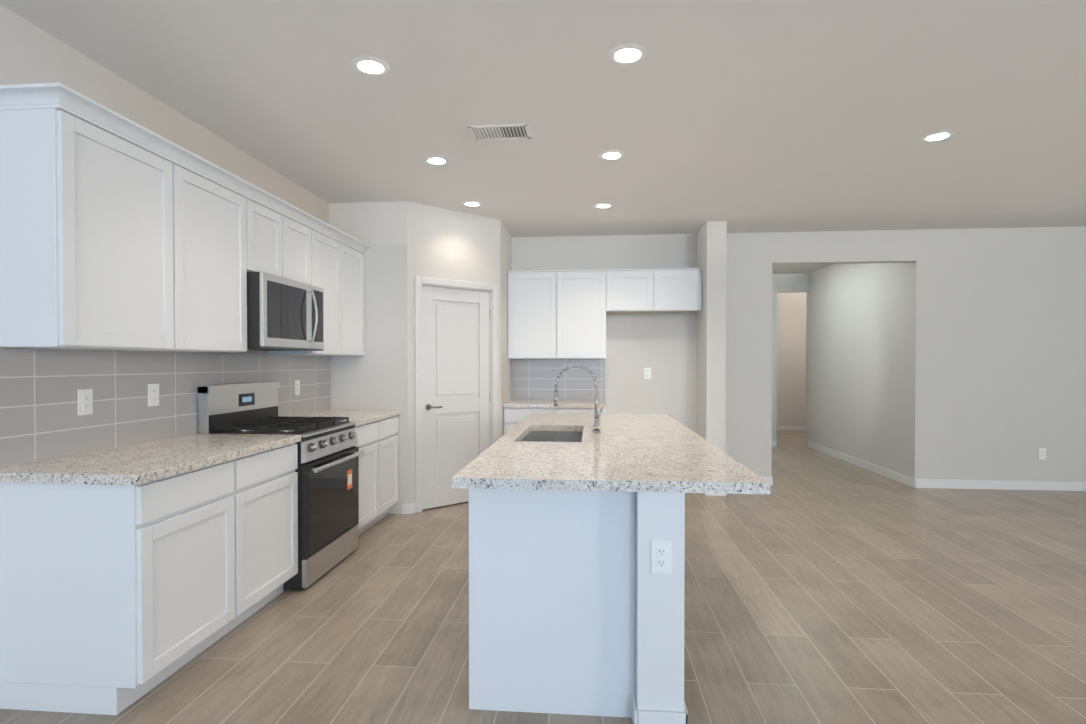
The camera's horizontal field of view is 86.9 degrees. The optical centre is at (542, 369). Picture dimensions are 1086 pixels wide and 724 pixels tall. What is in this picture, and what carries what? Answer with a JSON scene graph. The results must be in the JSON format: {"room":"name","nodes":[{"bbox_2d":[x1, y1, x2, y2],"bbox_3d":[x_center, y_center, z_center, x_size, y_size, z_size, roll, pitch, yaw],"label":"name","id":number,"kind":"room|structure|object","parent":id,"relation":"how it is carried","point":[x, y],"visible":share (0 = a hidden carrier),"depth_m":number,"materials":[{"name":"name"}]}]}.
{"room":"kitchen","nodes":[
{"label":"kitchen","id":0,"kind":"room"},
{"bbox_2d":[0,4,328,467],"bbox_3d":[-2.375,-0.043,0.163,0.120,2.740,10.120,0,1,5],"label":"wall","id":1,"kind":"structure","parent":0,"point":[30,53],"depth_m":2.84,"materials":[{"name":"paint"}]},
{"bbox_2d":[0,82,187,351],"bbox_3d":[-1.950,-0.571,2.496,0.325,0.964,0.653,0,1,5],"label":"upper cabinet","id":2,"kind":"object","parent":1,"relation":"attached to","point":[119,232],"depth_m":2.28,"materials":[{"name":"white wood"}]},
{"bbox_2d":[0,348,329,467],"bbox_3d":[-2.012,0.136,3.636,0.007,0.473,2.898,0,1,5],"label":"backsplash","id":3,"kind":"structure","parent":1,"relation":"attached to","point":[41,419],"depth_m":2.80,"materials":[{"name":"tile"}]},
{"bbox_2d":[78,389,92,415],"bbox_3d":[-2.090,0.150,2.620,0.010,0.117,0.072,0,1,5],"label":"outlet","id":4,"kind":"object","parent":3,"relation":"attached to","point":[85,401],"visible":1,"depth_m":2.62,"materials":[{"name":"white plastic"}]},
{"bbox_2d":[148,384,158,405],"bbox_3d":[-2.055,0.136,3.028,0.010,0.117,0.072,0,1,5],"label":"outlet","id":5,"kind":"object","parent":3,"relation":"attached to","point":[153,394],"visible":1,"depth_m":3.02,"materials":[{"name":"white plastic"}]},
{"bbox_2d":[295,380,299,394],"bbox_3d":[-1.929,0.144,4.503,0.010,0.117,0.072,0,1,5],"label":"outlet","id":6,"kind":"object","parent":3,"relation":"attached to","point":[297,387],"visible":1,"depth_m":4.50,"materials":[{"name":"white plastic"}]},
{"bbox_2d":[188,154,251,351],"bbox_3d":[-1.905,-0.576,3.018,0.325,0.964,0.649,0,1,5],"label":"upper cabinet","id":7,"kind":"object","parent":1,"relation":"attached to","point":[219,202],"depth_m":3.07,"materials":[{"name":"white wood"}]},
{"bbox_2d":[252,186,291,279],"bbox_3d":[-1.859,-0.820,3.560,0.325,0.489,0.444,0,1,5],"label":"upper cabinet","id":8,"kind":"object","parent":1,"relation":"attached to","point":[271,218],"depth_m":3.58,"materials":[{"name":"white wood"}]},
{"bbox_2d":[247,272,323,350],"bbox_3d":[-1.765,-0.349,3.716,0.482,0.443,0.756,0,1,5],"label":"microwave","id":9,"kind":"object","parent":8,"relation":"attached to","point":[285,314],"visible":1,"depth_m":3.54,"materials":[{"name":"silver metal"}]},
{"bbox_2d":[292,206,315,285],"bbox_3d":[-1.831,-0.823,3.876,0.325,0.489,0.445,0,1,5],"label":"upper cabinet","id":10,"kind":"object","parent":1,"relation":"attached to","point":[303,225],"depth_m":3.98,"materials":[{"name":"white wood"}]},
{"bbox_2d":[269,218,347,355],"bbox_3d":[-1.789,-0.591,4.371,0.325,0.964,0.544,0,1,5],"label":"upper cabinet","id":11,"kind":"object","parent":1,"relation":"attached to","point":[331,243],"depth_m":4.44,"materials":[{"name":"white wood"}]},
{"bbox_2d":[348,238,367,355],"bbox_3d":[-1.753,-0.596,4.787,0.325,0.964,0.544,0,1,5],"label":"upper cabinet","id":12,"kind":"object","parent":1,"relation":"attached to","point":[356,309],"depth_m":4.87,"materials":[{"name":"white wood"}]},
{"bbox_2d":[329,201,407,513],"bbox_3d":[-1.534,-0.098,5.109,0.710,2.740,0.120,0,1,5],"label":"wall","id":13,"kind":"structure","parent":0,"point":[375,377],"depth_m":5.04,"materials":[{"name":"paint"}]},
{"bbox_2d":[407,201,500,503],"bbox_3d":[-0.841,-0.101,5.386,1.000,2.740,0.120,-1,1,-40],"label":"wall","id":14,"kind":"structure","parent":0,"point":[442,243],"depth_m":5.25,"materials":[{"name":"paint"}]},
{"bbox_2d":[408,502,415,513],"bbox_3d":[-0.796,1.222,5.351,1.004,0.095,0.012,-1,1,-40],"label":"baseboard","id":15,"kind":"structure","parent":14,"relation":"attached to","point":[411,508],"depth_m":5.04,"materials":[{"name":"white wood"}]},
{"bbox_2d":[422,286,488,509],"bbox_3d":[-0.790,0.254,5.355,0.747,2.008,0.094,-1,1,-40],"label":"pantry door","id":16,"kind":"structure","parent":14,"relation":"in","point":[455,381],"depth_m":5.33,"materials":[{"name":"white wood"}]},
{"bbox_2d":[415,276,496,512],"bbox_3d":[-0.828,0.222,5.390,0.885,2.095,0.136,-1,1,-40],"label":"door frame","id":17,"kind":"structure","parent":14,"relation":"attached to","point":[448,283],"depth_m":5.10,"materials":[{"name":"white wood"}]},
{"bbox_2d":[500,220,511,436],"bbox_3d":[-0.446,-0.108,6.063,0.120,2.740,0.793,0,1,5],"label":"wall","id":18,"kind":"structure","parent":0,"point":[505,268],"depth_m":5.92,"materials":[{"name":"paint"}]},
{"bbox_2d":[0,430,1085,723],"bbox_3d":[2.473,1.324,3.154,9.270,0.060,17.120,0,1,5],"label":"floor","id":19,"kind":"structure","parent":0,"point":[822,588],"depth_m":2.93,"materials":[{"name":"brown wood"}]},
{"bbox_2d":[0,443,297,714],"bbox_3d":[-1.776,0.861,2.758,0.630,0.876,1.173,0,1,5],"label":"base cabinet","id":20,"kind":"object","parent":19,"relation":"on","point":[116,599],"visible":0.98,"depth_m":2.19,"materials":[{"name":"white wood"}]},
{"bbox_2d":[0,434,300,484],"bbox_3d":[-1.767,0.403,2.736,0.647,0.038,1.202,0,1,5],"label":"countertop","id":21,"kind":"structure","parent":20,"relation":"on","point":[140,463],"depth_m":2.45,"materials":[{"name":"stone"}]},
{"bbox_2d":[198,382,364,589],"bbox_3d":[-1.639,0.690,3.717,0.712,1.195,0.754,0,1,5],"label":"gas range","id":22,"kind":"object","parent":19,"relation":"on","point":[329,454],"visible":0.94,"depth_m":3.58,"materials":[{"name":"silver metal"}]},
{"bbox_2d":[355,416,398,534],"bbox_3d":[-1.619,0.840,4.583,0.630,0.876,0.959,0,1,5],"label":"base cabinet","id":23,"kind":"object","parent":19,"relation":"on","point":[378,442],"visible":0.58,"depth_m":4.56,"materials":[{"name":"white wood"}]},
{"bbox_2d":[292,410,400,425],"bbox_3d":[-1.609,0.382,4.577,0.647,0.038,0.958,0,1,5],"label":"countertop","id":24,"kind":"structure","parent":23,"relation":"on","point":[361,417],"depth_m":4.60,"materials":[{"name":"stone"}]},
{"bbox_2d":[469,489,634,717],"bbox_3d":[0.065,0.862,2.574,0.630,0.876,0.818,0,1,5],"label":"base cabinet","id":25,"kind":"object","parent":19,"relation":"on","point":[551,601],"visible":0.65,"depth_m":2.15,"materials":[{"name":"white wood"}]},
{"bbox_2d":[451,413,769,493],"bbox_3d":[0.341,0.396,3.357,1.115,0.038,2.690,0,1,5],"label":"countertop","id":26,"kind":"structure","parent":25,"relation":"on","point":[644,453],"depth_m":2.41,"materials":[{"name":"stone"}]},
{"bbox_2d":[521,431,582,441],"bbox_3d":[0.058,0.576,3.404,0.391,0.320,0.816,0,1,5],"label":"sink","id":27,"kind":"object","parent":26,"relation":"in","point":[555,436],"visible":0.02,"depth_m":3.79,"materials":[{"name":"metal"}]},
{"bbox_2d":[553,364,602,432],"bbox_3d":[0.206,0.174,3.393,0.294,0.404,0.098,0,1,5],"label":"faucet","id":28,"kind":"object","parent":26,"relation":"on","point":[596,418],"visible":1,"depth_m":3.40,"materials":[{"name":"silver metal"}]},
{"bbox_2d":[635,492,684,711],"bbox_3d":[0.529,0.854,3.331,0.163,0.876,2.610,0,1,5],"label":"panel","id":29,"kind":"object","parent":25,"relation":"attached to","point":[659,641],"visible":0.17,"depth_m":2.03,"materials":[{"name":"white"}]},
{"bbox_2d":[651,540,671,573],"bbox_3d":[0.418,0.662,2.023,0.072,0.117,0.010,0,1,5],"label":"outlet","id":30,"kind":"object","parent":29,"relation":"attached to","point":[661,556],"visible":1,"depth_m":2.02,"materials":[{"name":"white plastic"}]},
{"bbox_2d":[504,407,605,433],"bbox_3d":[0.142,0.824,6.103,1.042,0.876,0.630,0,1,5],"label":"base cabinet","id":31,"kind":"object","parent":19,"relation":"on","point":[513,417],"visible":0.15,"depth_m":5.81,"materials":[{"name":"white wood"}]},
{"bbox_2d":[503,400,606,407],"bbox_3d":[0.142,0.366,6.088,1.044,0.038,0.647,0,1,5],"label":"countertop","id":32,"kind":"structure","parent":31,"relation":"on","point":[549,404],"depth_m":5.81,"materials":[{"name":"stone"}]},
{"bbox_2d":[0,0,1085,273],"bbox_3d":[2.473,-1.486,3.123,9.270,0.080,17.120,0,1,5],"label":"ceiling","id":33,"kind":"structure","parent":0,"point":[750,116],"depth_m":3.09,"materials":[{"name":"paint"}]},
{"bbox_2d":[351,56,389,74],"bbox_3d":[-0.819,-1.438,2.724,0.176,0.006,0.176,0,1,5],"label":"recessed light","id":34,"kind":"object","parent":33,"relation":"in","point":[368,65],"visible":1,"depth_m":2.71,"materials":[{"name":"white plastic"}]},
{"bbox_2d":[424,156,448,164],"bbox_3d":[-0.740,-1.452,3.992,0.176,0.006,0.176,0,1,5],"label":"recessed light","id":35,"kind":"object","parent":33,"relation":"in","point":[437,160],"visible":0.96,"depth_m":3.98,"materials":[{"name":"white plastic"}]},
{"bbox_2d":[462,201,481,205],"bbox_3d":[-0.627,-1.463,5.076,0.176,0.006,0.176,0,1,5],"label":"recessed light","id":36,"kind":"object","parent":33,"relation":"in","point":[471,203],"visible":0.92,"depth_m":5.05,"materials":[{"name":"white"}]},
{"bbox_2d":[468,124,530,139],"bbox_3d":[-0.260,-1.444,3.499,0.360,0.012,0.210,0,1,5],"label":"ceiling vent","id":37,"kind":"object","parent":33,"relation":"in","point":[500,132],"visible":1,"depth_m":3.49,"materials":[{"name":"white metal"}]},
{"bbox_2d":[594,203,612,207],"bbox_3d":[0.543,-1.464,5.136,0.176,0.006,0.176,0,1,5],"label":"recessed light","id":38,"kind":"object","parent":33,"relation":"in","point":[603,205],"visible":0.96,"depth_m":5.12,"materials":[{"name":"white"}]},
{"bbox_2d":[599,150,624,159],"bbox_3d":[0.466,-1.450,3.888,0.176,0.006,0.176,0,1,5],"label":"recessed light","id":39,"kind":"object","parent":33,"relation":"in","point":[611,154],"visible":0.94,"depth_m":3.87,"materials":[{"name":"white plastic"}]},
{"bbox_2d":[608,44,646,63],"bbox_3d":[0.387,-1.436,2.620,0.176,0.006,0.176,0,1,5],"label":"recessed light","id":40,"kind":"object","parent":33,"relation":"in","point":[628,53],"visible":1,"depth_m":2.61,"materials":[{"name":"white"}]},
{"bbox_2d":[921,131,954,141],"bbox_3d":[2.455,-1.447,3.567,0.176,0.006,0.176,0,1,5],"label":"recessed light","id":41,"kind":"object","parent":33,"relation":"in","point":[936,136],"visible":0.98,"depth_m":3.56,"materials":[{"name":"white plastic"}]},
{"bbox_2d":[696,221,726,452],"bbox_3d":[1.754,-0.107,5.996,0.190,2.740,0.550,0,1,5],"label":"wall","id":42,"kind":"structure","parent":0,"point":[711,340],"depth_m":5.72,"materials":[{"name":"paint"}]},
{"bbox_2d":[772,274,809,439],"bbox_3d":[3.479,-0.142,9.194,1.480,2.740,0.120,0,1,5],"label":"wall","id":43,"kind":"structure","parent":0,"point":[782,283],"depth_m":9.11,"materials":[{"name":"paint"}]},
{"bbox_2d":[777,292,806,425],"bbox_3d":[5.311,-0.166,11.296,5.010,2.740,0.120,0,1,5],"label":"wall","id":44,"kind":"structure","parent":0,"point":[791,354],"depth_m":11.27,"materials":[{"name":"paint"}]},
{"bbox_2d":[512,226,1085,481],"bbox_3d":[2.799,-0.110,6.242,9.150,2.740,0.120,0,1,5],"label":"wall","id":45,"kind":"structure","parent":0,"point":[997,370],"depth_m":6.06,"materials":[{"name":"paint"}]},
{"bbox_2d":[508,270,563,358],"bbox_3d":[-0.072,-0.584,6.259,0.586,0.936,0.324,0,1,5],"label":"upper cabinet","id":46,"kind":"object","parent":45,"relation":"attached to","point":[556,314],"depth_m":6.10,"materials":[{"name":"white wood"}]},
{"bbox_2d":[512,359,604,399],"bbox_3d":[0.169,0.113,6.406,1.042,0.458,0.007,0,1,5],"label":"backsplash","id":47,"kind":"structure","parent":45,"relation":"attached to","point":[533,379],"depth_m":6.40,"materials":[{"name":"tile"}]},
{"bbox_2d":[564,269,607,358],"bbox_3d":[0.385,-0.583,6.220,0.586,0.936,0.324,0,1,5],"label":"upper cabinet","id":48,"kind":"object","parent":45,"relation":"attached to","point":[585,291],"depth_m":6.06,"materials":[{"name":"white wood"}]},
{"bbox_2d":[608,269,659,313],"bbox_3d":[0.956,-0.833,6.168,0.559,0.436,0.324,0,1,5],"label":"upper cabinet","id":49,"kind":"object","parent":45,"relation":"attached to","point":[630,291],"depth_m":6.01,"materials":[{"name":"white wood"}]},
{"bbox_2d":[644,368,650,378],"bbox_3d":[1.155,0.044,6.319,0.072,0.117,0.011,0,1,5],"label":"outlet","id":50,"kind":"object","parent":45,"relation":"attached to","point":[647,373],"visible":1,"depth_m":6.32,"materials":[{"name":"white plastic"}]},
{"bbox_2d":[660,268,701,312],"bbox_3d":[1.386,-0.832,6.131,0.559,0.436,0.324,0,1,5],"label":"upper cabinet","id":51,"kind":"object","parent":45,"relation":"attached to","point":[680,288],"depth_m":5.97,"materials":[{"name":"white wood"}]},
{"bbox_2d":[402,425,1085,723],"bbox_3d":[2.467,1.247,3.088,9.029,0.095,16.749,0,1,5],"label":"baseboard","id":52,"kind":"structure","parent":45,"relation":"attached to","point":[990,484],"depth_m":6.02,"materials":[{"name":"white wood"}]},
{"bbox_2d":[1038,448,1045,459],"bbox_3d":[5.210,0.883,5.981,0.072,0.117,0.010,0,1,5],"label":"outlet","id":53,"kind":"object","parent":45,"relation":"attached to","point":[1041,453],"visible":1,"depth_m":5.98,"materials":[{"name":"white plastic"}]},
{"bbox_2d":[806,263,909,476],"bbox_3d":[4.153,-0.126,7.691,0.120,2.740,3.000,0,1,5],"label":"wall","id":54,"kind":"structure","parent":0,"point":[857,353],"depth_m":7.33,"materials":[{"name":"paint"}]}
]}

